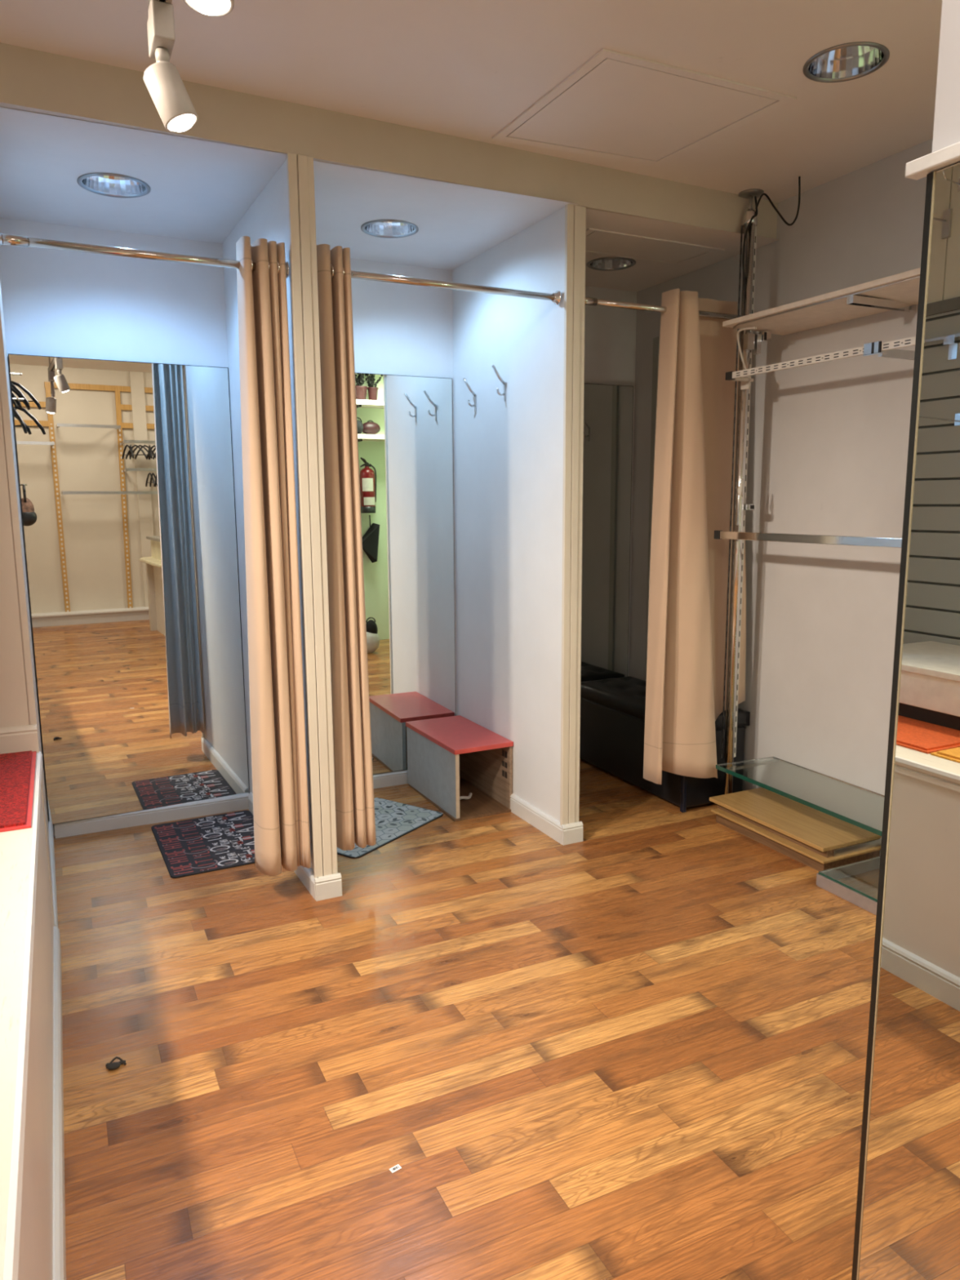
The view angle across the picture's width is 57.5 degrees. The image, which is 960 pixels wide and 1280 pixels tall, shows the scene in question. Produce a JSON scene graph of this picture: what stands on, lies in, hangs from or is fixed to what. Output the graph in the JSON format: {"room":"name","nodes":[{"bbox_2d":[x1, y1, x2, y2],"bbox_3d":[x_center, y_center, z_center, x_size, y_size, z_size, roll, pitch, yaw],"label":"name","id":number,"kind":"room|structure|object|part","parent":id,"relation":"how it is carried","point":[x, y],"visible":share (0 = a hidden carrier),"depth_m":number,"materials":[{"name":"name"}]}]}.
{"room":"clothing store fitting area","nodes":[
{"label":"clothing store fitting area","id":0,"kind":"room"},
{"bbox_2d":[0,278,54,926],"bbox_3d":[-2.068,-0.290,2.969,0.949,2.572,1.120,-5,10,-25],"label":"wall","id":1,"kind":"structure","parent":0,"point":[19,707],"depth_m":2.69,"materials":[{"name":"paint"}]},
{"bbox_2d":[0,752,37,1279],"bbox_3d":[-0.929,0.674,0.786,0.896,0.025,4.018,-5,10,-25],"label":"ledge","id":2,"kind":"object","parent":1,"relation":"attached to","point":[15,846],"depth_m":1.46,"materials":[{"name":"white paint"}]},
{"bbox_2d":[0,750,36,832],"bbox_3d":[-1.458,0.415,2.322,0.492,0.012,0.715,-5,10,-25],"label":"placemat","id":3,"kind":"object","parent":2,"relation":"on","point":[17,770],"visible":1,"depth_m":2.36,"materials":[{"name":"red fabric"}]},
{"bbox_2d":[0,724,39,754],"bbox_3d":[-1.796,0.342,2.562,0.899,0.087,0.016,-5,10,-25],"label":"baseboard","id":4,"kind":"structure","parent":1,"relation":"attached to","point":[21,738],"depth_m":2.73,"materials":[{"name":"paint"}]},
{"bbox_2d":[3,751,42,1279],"bbox_3d":[-0.520,0.653,0.981,0.012,0.050,4.018,-5,10,-25],"label":"trim","id":5,"kind":"structure","parent":1,"relation":"attached to","point":[11,1246],"depth_m":1.19,"materials":[{"name":"white wood"}]},
{"bbox_2d":[17,786,53,1279],"bbox_3d":[-0.927,1.010,0.839,0.896,0.655,4.018,-5,10,-25],"label":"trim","id":6,"kind":"structure","parent":1,"relation":"attached to","point":[36,1234],"depth_m":1.63,"materials":[{"name":"white wood"}]},
{"bbox_2d":[48,818,57,927],"bbox_3d":[-1.647,0.902,3.375,0.016,0.085,1.090,-5,10,-26],"label":"baseboard","id":7,"kind":"structure","parent":1,"relation":"attached to","point":[50,824],"depth_m":3.34,"materials":[{"name":"white wood"}]},
{"bbox_2d":[0,232,288,278],"bbox_3d":[-1.039,-1.214,2.762,0.868,0.054,0.053,-5,10,-26],"label":"curtain rod","id":8,"kind":"object","parent":1,"relation":"attached to","point":[5,239],"visible":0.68,"depth_m":2.71,"materials":[{"name":"metal"}]},
{"bbox_2d":[235,235,311,875],"bbox_3d":[-0.727,-0.238,3.053,0.190,2.175,0.121,-5,10,-25],"label":"curtain","id":9,"kind":"object","parent":8,"relation":"hanging from","point":[282,837],"visible":1,"depth_m":3.02,"materials":[{"name":"beige fabric"}]},
{"bbox_2d":[0,106,286,243],"bbox_3d":[-1.356,-1.629,3.171,1.100,0.001,1.207,-5,10,-25],"label":"ceiling","id":10,"kind":"structure","parent":0,"point":[200,190],"depth_m":3.04,"materials":[{"name":"white paint"}]},
{"bbox_2d":[76,172,150,198],"bbox_3d":[-1.303,-1.678,3.111,0.242,0.129,0.242,-5,10,-25],"label":"recessed light","id":11,"kind":"object","parent":10,"relation":"in","point":[104,184],"visible":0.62,"depth_m":3.19,"materials":[{"name":"white metal"}]},
{"bbox_2d":[222,159,314,871],"bbox_3d":[-0.834,-0.392,3.559,0.100,2.572,1.110,-5,10,-25],"label":"wall partition","id":12,"kind":"structure","parent":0,"point":[267,218],"depth_m":3.41,"materials":[{"name":"white paint"}]},
{"bbox_2d":[248,792,318,900],"bbox_3d":[-0.851,0.844,3.708,0.016,0.085,1.089,-5,10,-27],"label":"baseboard","id":13,"kind":"structure","parent":12,"relation":"attached to","point":[306,875],"depth_m":3.33,"materials":[{"name":"white wood"}]},
{"bbox_2d":[286,152,337,877],"bbox_3d":[-0.580,-0.350,3.060,0.087,2.502,0.018,-5,10,-25],"label":"trim","id":14,"kind":"structure","parent":12,"relation":"attached to","point":[300,171],"depth_m":3.03,"materials":[{"name":"white wood"}]},
{"bbox_2d":[314,872,342,901],"bbox_3d":[-0.562,0.915,3.246,0.098,0.085,0.016,-5,10,-25],"label":"baseboard","id":15,"kind":"structure","parent":12,"relation":"attached to","point":[327,886],"depth_m":3.24,"materials":[{"name":"white wood"}]},
{"bbox_2d":[330,267,561,305],"bbox_3d":[-0.139,-1.311,3.232,0.999,0.054,0.053,-5,10,-26],"label":"curtain rod","id":16,"kind":"object","parent":12,"relation":"attached to","point":[556,297],"visible":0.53,"depth_m":3.25,"materials":[{"name":"metal"}]},
{"bbox_2d":[316,244,376,850],"bbox_3d":[-0.489,-0.285,3.205,0.161,2.168,0.113,-5,10,-25],"label":"curtain","id":17,"kind":"object","parent":16,"relation":"hanging from","point":[355,820],"visible":0.89,"depth_m":3.17,"materials":[{"name":"beige fabric"}]},
{"bbox_2d":[0,217,636,836],"bbox_3d":[-0.603,-0.517,4.342,3.195,2.572,0.120,-5,10,-25],"label":"wall","id":18,"kind":"structure","parent":0,"point":[56,303],"depth_m":3.78,"materials":[{"name":"white paint"}]},
{"bbox_2d":[8,353,249,824],"bbox_3d":[-1.502,-0.204,3.865,0.868,1.980,0.035,-5,10,-25],"label":"wall mirror","id":19,"kind":"object","parent":18,"relation":"attached to","point":[126,468],"visible":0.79,"depth_m":3.84,"materials":[{"name":"clear glass"}]},
{"bbox_2d":[53,792,248,838],"bbox_3d":[-1.491,0.804,4.032,0.845,0.071,0.028,-5,10,-25],"label":"baseboard","id":20,"kind":"structure","parent":18,"relation":"attached to","point":[239,802],"depth_m":4.02,"materials":[{"name":"white wood"}]},
{"bbox_2d":[373,769,408,788],"bbox_3d":[-0.572,0.728,4.474,0.990,0.071,0.016,-5,10,-25],"label":"baseboard","id":21,"kind":"structure","parent":18,"relation":"attached to","point":[399,777],"depth_m":4.52,"materials":[{"name":"white wood"}]},
{"bbox_2d":[355,372,456,774],"bbox_3d":[-0.574,-0.290,4.317,0.977,1.984,0.009,-5,10,-25],"label":"wall mirror","id":22,"kind":"object","parent":18,"relation":"attached to","point":[405,423],"visible":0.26,"depth_m":4.40,"materials":[{"name":"clear glass"}]},
{"bbox_2d":[580,382,633,682],"bbox_3d":[0.410,-0.378,4.782,0.981,1.998,0.009,-5,10,-25],"label":"wall mirror","id":23,"kind":"object","parent":18,"relation":"attached to","point":[608,409],"visible":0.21,"depth_m":4.88,"materials":[{"name":"clear glass"}]},
{"bbox_2d":[313,160,577,270],"bbox_3d":[-0.371,-1.711,3.647,1.095,0.001,1.188,-5,10,-25],"label":"ceiling","id":24,"kind":"structure","parent":0,"point":[456,224],"depth_m":3.46,"materials":[{"name":"white paint"}]},
{"bbox_2d":[360,219,418,238],"bbox_3d":[-0.376,-1.766,3.627,0.238,0.129,0.238,-5,10,-25],"label":"recessed light","id":25,"kind":"object","parent":24,"relation":"in","point":[386,228],"visible":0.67,"depth_m":3.71,"materials":[{"name":"white metal"}]},
{"bbox_2d":[53,758,875,1279],"bbox_3d":[1.611,1.342,1.047,6.400,0.100,8.700,-5,10,-25],"label":"floor","id":26,"kind":"structure","parent":0,"point":[635,1049],"depth_m":2.30,"materials":[{"name":"laminate"}]},
{"bbox_2d":[53,926,66,1279],"bbox_3d":[-0.514,1.256,1.078,0.016,0.089,4.020,-5,10,-25],"label":"baseboard","id":27,"kind":"structure","parent":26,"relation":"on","point":[59,1199],"depth_m":1.95,"materials":[{"name":"white wood"}]},
{"bbox_2d":[105,1056,126,1070],"bbox_3d":[-0.949,1.106,2.284,0.048,0.018,0.036,-7,11,-38],"label":"clump","id":28,"kind":"object","parent":26,"relation":"on","point":[111,1066],"visible":1,"depth_m":2.28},
{"bbox_2d":[151,810,254,878],"bbox_3d":[-1.153,0.871,3.798,0.460,0.007,0.645,-5,10,-25],"label":"kitchen mat","id":29,"kind":"object","parent":26,"relation":"on","point":[197,846],"visible":0.98,"depth_m":3.76,"materials":[{"name":"fabric"}]},
{"bbox_2d":[337,797,443,858],"bbox_3d":[-0.512,0.840,3.970,0.426,0.007,0.626,6,11,34],"label":"kitchen mat","id":30,"kind":"object","parent":26,"relation":"on","point":[394,820],"visible":0.47,"depth_m":4.00,"materials":[{"name":"fabric"}]},
{"bbox_2d":[389,1164,401,1173],"bbox_3d":[-0.186,1.163,1.927,0.024,0.001,0.014,-7,11,-37],"label":"price tag","id":31,"kind":"object","parent":26,"relation":"on","point":[395,1168],"visible":1,"depth_m":1.93,"materials":[{"name":"white paper"}]},
{"bbox_2d":[405,715,513,822],"bbox_3d":[-0.110,0.615,4.308,0.317,0.340,0.590,-5,10,-25],"label":"bench","id":32,"kind":"object","parent":26,"relation":"on","point":[449,758],"visible":1,"depth_m":4.23,"materials":[{"name":"red laminate"}]},
{"bbox_2d":[459,792,472,799],"bbox_3d":[-0.071,0.767,4.278,0.100,0.027,0.040,-8,12,-39],"label":"strap","id":33,"kind":"object","parent":32,"relation":"on","point":[469,796],"visible":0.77,"depth_m":4.26,"materials":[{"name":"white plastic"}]},
{"bbox_2d":[579,675,750,812],"bbox_3d":[0.911,0.501,4.578,0.387,0.467,0.971,-5,10,-25],"label":"ottoman","id":34,"kind":"object","parent":26,"relation":"on","point":[612,710],"visible":0.4,"depth_m":4.48,"materials":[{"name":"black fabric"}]},
{"bbox_3d":[0.911,0.315,4.546,0.387,0.089,0.965,-5,10,-25],"label":"tufted lid","id":35,"kind":"part","parent":34,"relation":"part of","materials":[{"name":"black leather"}]},
{"bbox_2d":[720,188,764,794],"bbox_3d":[1.156,-0.541,3.913,0.104,2.730,0.108,-5,10,-25],"label":"upright","id":36,"kind":"object","parent":26,"relation":"on","point":[740,506],"visible":0.86,"depth_m":3.88,"materials":[{"name":"metal"}]},
{"bbox_2d":[737,478,743,499],"bbox_3d":[1.137,-0.658,3.813,0.030,0.090,0.024,-5,10,-25],"label":"scrap","id":37,"kind":"object","parent":36,"relation":"attached to","point":[740,489],"visible":1,"depth_m":3.81,"materials":[{"name":"white paper"}]},
{"bbox_2d":[709,787,881,871],"bbox_3d":[1.338,0.808,3.779,0.342,0.104,0.690,-5,10,-25],"label":"stack","id":38,"kind":"object","parent":26,"relation":"on","point":[816,839],"visible":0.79,"depth_m":3.67,"materials":[{"name":"brown wood"}]},
{"bbox_3d":[1.350,0.836,3.774,0.308,0.050,0.626,-5,10,-25],"label":"board","id":39,"kind":"part","parent":38,"relation":"part of","materials":[{"name":"brown wood"}]},
{"bbox_3d":[1.512,0.829,3.498,0.270,0.028,0.004,-5,10,-25],"label":"rail","id":40,"kind":"part","parent":38,"relation":"part of","materials":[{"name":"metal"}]},
{"bbox_2d":[816,856,879,915],"bbox_3d":[1.669,0.958,2.970,0.400,0.058,0.986,-5,10,-25],"label":"glass shelf","id":41,"kind":"object","parent":26,"relation":"on","point":[857,882],"visible":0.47,"depth_m":3.25,"materials":[{"name":"white"}]},
{"bbox_3d":[1.668,0.962,2.972,0.398,0.048,0.984,-5,10,-25],"label":"frame","id":42,"kind":"part","parent":41,"relation":"part of","materials":[{"name":"metal"}]},
{"bbox_3d":[1.672,0.933,2.964,0.394,0.008,0.975,-5,10,-25],"label":"glass pane","id":43,"kind":"part","parent":41,"relation":"part of","materials":[{"name":"white"}]},
{"bbox_2d":[0,0,942,202],"bbox_3d":[0.685,-1.494,1.224,5.300,0.001,4.400,-5,10,-25],"label":"ceiling","id":44,"kind":"structure","parent":0,"point":[463,68],"depth_m":2.54,"materials":[{"name":"white paint"}]},
{"bbox_2d":[147,0,172,13],"bbox_3d":[-0.463,-1.315,1.328,0.031,0.372,0.730,-5,10,-25],"label":"track","id":45,"kind":"object","parent":44,"relation":"hanging from","point":[149,1],"visible":0.15,"depth_m":1.62,"materials":[{"name":"metal"}]},
{"bbox_2d":[143,0,198,132],"bbox_3d":[-0.590,-1.075,1.661,0.094,0.204,0.092,-5,10,-25],"label":"light","id":46,"kind":"object","parent":45,"relation":"hanging from","point":[162,80],"visible":1,"depth_m":1.64,"materials":[{"name":"metal"}]},
{"bbox_2d":[182,0,234,16],"bbox_3d":[-0.349,-0.949,1.109,0.075,0.282,0.090,-5,10,-25],"label":"light","id":47,"kind":"object","parent":44,"relation":"attached to","point":[207,7],"visible":1,"depth_m":1.12,"materials":[{"name":"ceramic"}]},
{"bbox_2d":[492,48,796,166],"bbox_3d":[0.532,-1.766,2.969,0.752,0.006,0.693,-5,10,-25],"label":"ceiling access panel","id":48,"kind":"object","parent":44,"relation":"attached to","point":[616,105],"visible":1,"depth_m":2.90,"materials":[{"name":"white paint"}]},
{"bbox_2d":[742,176,800,315],"bbox_3d":[1.208,-1.611,3.639,0.065,0.528,0.242,-7,11,-37],"label":"power cord","id":49,"kind":"object","parent":44,"relation":"hanging from","point":[799,177],"visible":0.96,"depth_m":3.68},
{"bbox_2d":[802,41,889,82],"bbox_3d":[1.085,-1.771,2.590,0.238,0.129,0.238,-5,10,-25],"label":"recessed light","id":50,"kind":"object","parent":44,"relation":"in","point":[848,61],"visible":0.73,"depth_m":2.67,"materials":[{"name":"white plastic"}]},
{"bbox_2d":[452,207,564,822],"bbox_3d":[0.144,-0.476,4.049,0.095,2.572,1.060,-5,10,-25],"label":"wall partition","id":51,"kind":"structure","parent":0,"point":[508,454],"depth_m":3.93,"materials":[{"name":"white paint"}]},
{"bbox_2d":[462,377,476,412],"bbox_3d":[-0.049,-1.162,4.154,0.068,0.157,0.013,-6,10,-30],"label":"coat hook","id":52,"kind":"object","parent":51,"relation":"attached to","point":[464,379],"visible":1,"depth_m":4.16,"materials":[{"name":"metal"}]},
{"bbox_3d":[-0.022,-1.129,4.175,0.005,0.085,0.012,-6,10,-30],"label":"plate","id":53,"kind":"part","parent":52,"relation":"part of","materials":[{"name":"metal"}]},
{"bbox_2d":[492,364,505,401],"bbox_3d":[0.083,-1.141,3.890,0.068,0.157,0.013,-6,10,-30],"label":"coat hook","id":54,"kind":"object","parent":51,"relation":"attached to","point":[493,366],"visible":1,"depth_m":3.89,"materials":[{"name":"metal"}]},
{"bbox_3d":[0.109,-1.108,3.911,0.005,0.085,0.012,-6,10,-30],"label":"plate","id":55,"kind":"part","parent":54,"relation":"part of","materials":[{"name":"metal"}]},
{"bbox_2d":[510,793,564,844],"bbox_3d":[0.245,0.797,3.955,0.016,0.085,0.494,-5,10,-26],"label":"baseboard","id":56,"kind":"structure","parent":51,"relation":"attached to","point":[546,824],"depth_m":3.92,"materials":[{"name":"white wood"}]},
{"bbox_2d":[561,821,582,844],"bbox_3d":[0.396,0.828,3.754,0.099,0.085,0.016,-5,10,-25],"label":"baseboard","id":57,"kind":"structure","parent":51,"relation":"attached to","point":[572,833],"depth_m":3.75,"materials":[{"name":"white wood"}]},
{"bbox_2d":[560,204,586,825],"bbox_3d":[0.378,-0.437,3.568,0.088,2.502,0.018,-5,10,-25],"label":"trim","id":58,"kind":"structure","parent":51,"relation":"attached to","point":[575,215],"depth_m":3.54,"materials":[{"name":"white wood"}]},
{"bbox_2d":[585,208,779,291],"bbox_3d":[0.611,-1.794,4.130,1.100,0.001,1.155,-5,10,-25],"label":"ceiling","id":59,"kind":"structure","parent":0,"point":[644,274],"depth_m":3.90,"materials":[{"name":"white paint"}]},
{"bbox_2d":[586,256,635,271],"bbox_3d":[0.628,-1.861,4.184,0.234,0.129,0.234,-5,10,-25],"label":"recessed light","id":60,"kind":"object","parent":59,"relation":"in","point":[612,263],"visible":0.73,"depth_m":4.27,"materials":[{"name":"silver metal"}]},
{"bbox_2d":[585,227,724,265],"bbox_3d":[0.719,-1.759,3.930,0.730,0.006,0.295,-5,10,-25],"label":"ceiling access panel","id":61,"kind":"object","parent":59,"relation":"attached to","point":[601,242],"visible":0.76,"depth_m":3.93,"materials":[{"name":"white paint"}]},
{"bbox_2d":[629,137,933,795],"bbox_3d":[1.644,-0.473,3.465,0.100,2.730,3.640,-5,10,-25],"label":"wall","id":62,"kind":"structure","parent":0,"point":[828,449],"depth_m":3.72,"materials":[{"name":"white paint"}]},
{"bbox_2d":[0,42,777,239],"bbox_3d":[-0.490,-1.683,2.966,4.001,0.156,0.100,-5,10,-27],"label":"ceiling beam","id":63,"kind":"structure","parent":62,"relation":"attached to","point":[33,81],"depth_m":2.94,"materials":[{"name":"beige paint"}]},
{"bbox_2d":[644,337,659,680],"bbox_3d":[0.943,-0.464,4.812,0.014,2.300,0.045,-5,10,-25],"label":"trim","id":64,"kind":"structure","parent":62,"relation":"attached to","point":[655,340],"depth_m":4.72,"materials":[{"name":"white wood"}]},
{"bbox_2d":[585,297,741,319],"bbox_3d":[0.837,-1.395,3.716,1.002,0.054,0.053,-5,10,-26],"label":"curtain rod","id":65,"kind":"object","parent":62,"relation":"attached to","point":[588,301],"visible":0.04,"depth_m":3.62,"materials":[{"name":"metal"}]},
{"bbox_2d":[643,288,746,784],"bbox_3d":[1.013,-0.422,3.909,0.562,2.132,0.175,-4,10,-20],"label":"curtain","id":66,"kind":"object","parent":65,"relation":"hanging from","point":[688,579],"visible":0.94,"depth_m":3.88,"materials":[{"name":"beige fabric"}]},
{"bbox_2d":[715,756,884,835],"bbox_3d":[1.572,0.680,3.279,0.347,0.018,1.697,-5,10,-25],"label":"glass shelf","id":67,"kind":"object","parent":62,"relation":"attached to","point":[859,806],"visible":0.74,"depth_m":3.62,"materials":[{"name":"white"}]},
{"bbox_2d":[714,524,902,547],"bbox_3d":[1.578,-0.354,3.099,0.325,0.070,1.852,-5,10,-25],"label":"rail","id":68,"kind":"object","parent":62,"relation":"attached to","point":[736,535],"visible":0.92,"depth_m":3.36,"materials":[{"name":"silver metal"}]},
{"bbox_3d":[1.103,-0.473,3.868,0.111,0.070,0.023,-5,10,-25],"label":"pole arm","id":69,"kind":"part","parent":68,"relation":"part of","materials":[{"name":"metal"}]},
{"bbox_2d":[724,336,915,390],"bbox_3d":[1.578,-1.000,2.992,0.322,0.080,1.840,-5,10,-25],"label":"rail","id":70,"kind":"object","parent":62,"relation":"attached to","point":[886,349],"visible":0.82,"depth_m":3.19,"materials":[{"name":"white metal"}]},
{"bbox_3d":[1.115,-1.118,3.753,0.106,0.080,0.050,-5,10,-25],"label":"pole arm","id":71,"kind":"part","parent":70,"relation":"part of","materials":[{"name":"white metal"}]},
{"bbox_3d":[1.530,-1.014,3.116,0.299,0.028,0.017,-5,10,-25],"label":"wall arm","id":72,"kind":"part","parent":70,"relation":"part of","materials":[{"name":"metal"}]},
{"bbox_2d":[722,267,920,354],"bbox_3d":[1.571,-1.168,2.960,0.340,0.122,1.835,-5,10,-25],"label":"wall shelf","id":73,"kind":"object","parent":62,"relation":"attached to","point":[900,291],"visible":0.94,"depth_m":3.34,"materials":[{"name":"white laminate"}]},
{"bbox_2d":[737,326,756,378],"bbox_3d":[1.121,-1.205,3.698,0.070,0.211,0.146,1,9,11],"label":"cord","id":74,"kind":"object","parent":73,"relation":"hanging from","point":[752,327],"visible":0.92,"depth_m":3.73,"materials":[{"name":"white plastic"}]},
{"bbox_2d":[932,0,959,152],"bbox_3d":[0.900,-0.094,1.102,0.422,2.730,0.510,-5,10,-25],"label":"wall pillar","id":75,"kind":"structure","parent":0,"point":[946,131],"depth_m":1.13,"materials":[{"name":"white paint"}]},
{"bbox_2d":[851,161,959,1279],"bbox_3d":[0.705,0.335,1.083,0.009,1.855,0.490,-5,10,-25],"label":"wall mirror","id":76,"kind":"object","parent":75,"relation":"attached to","point":[907,1227],"visible":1,"depth_m":1.23,"materials":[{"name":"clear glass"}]},
{"bbox_2d":[905,142,959,179],"bbox_3d":[0.692,-0.593,0.943,0.024,0.019,0.524,-5,10,-25],"label":"strip","id":77,"kind":"object","parent":75,"relation":"attached to","point":[918,168],"visible":1,"depth_m":1.14,"materials":[{"name":"white plastic"}]}
]}

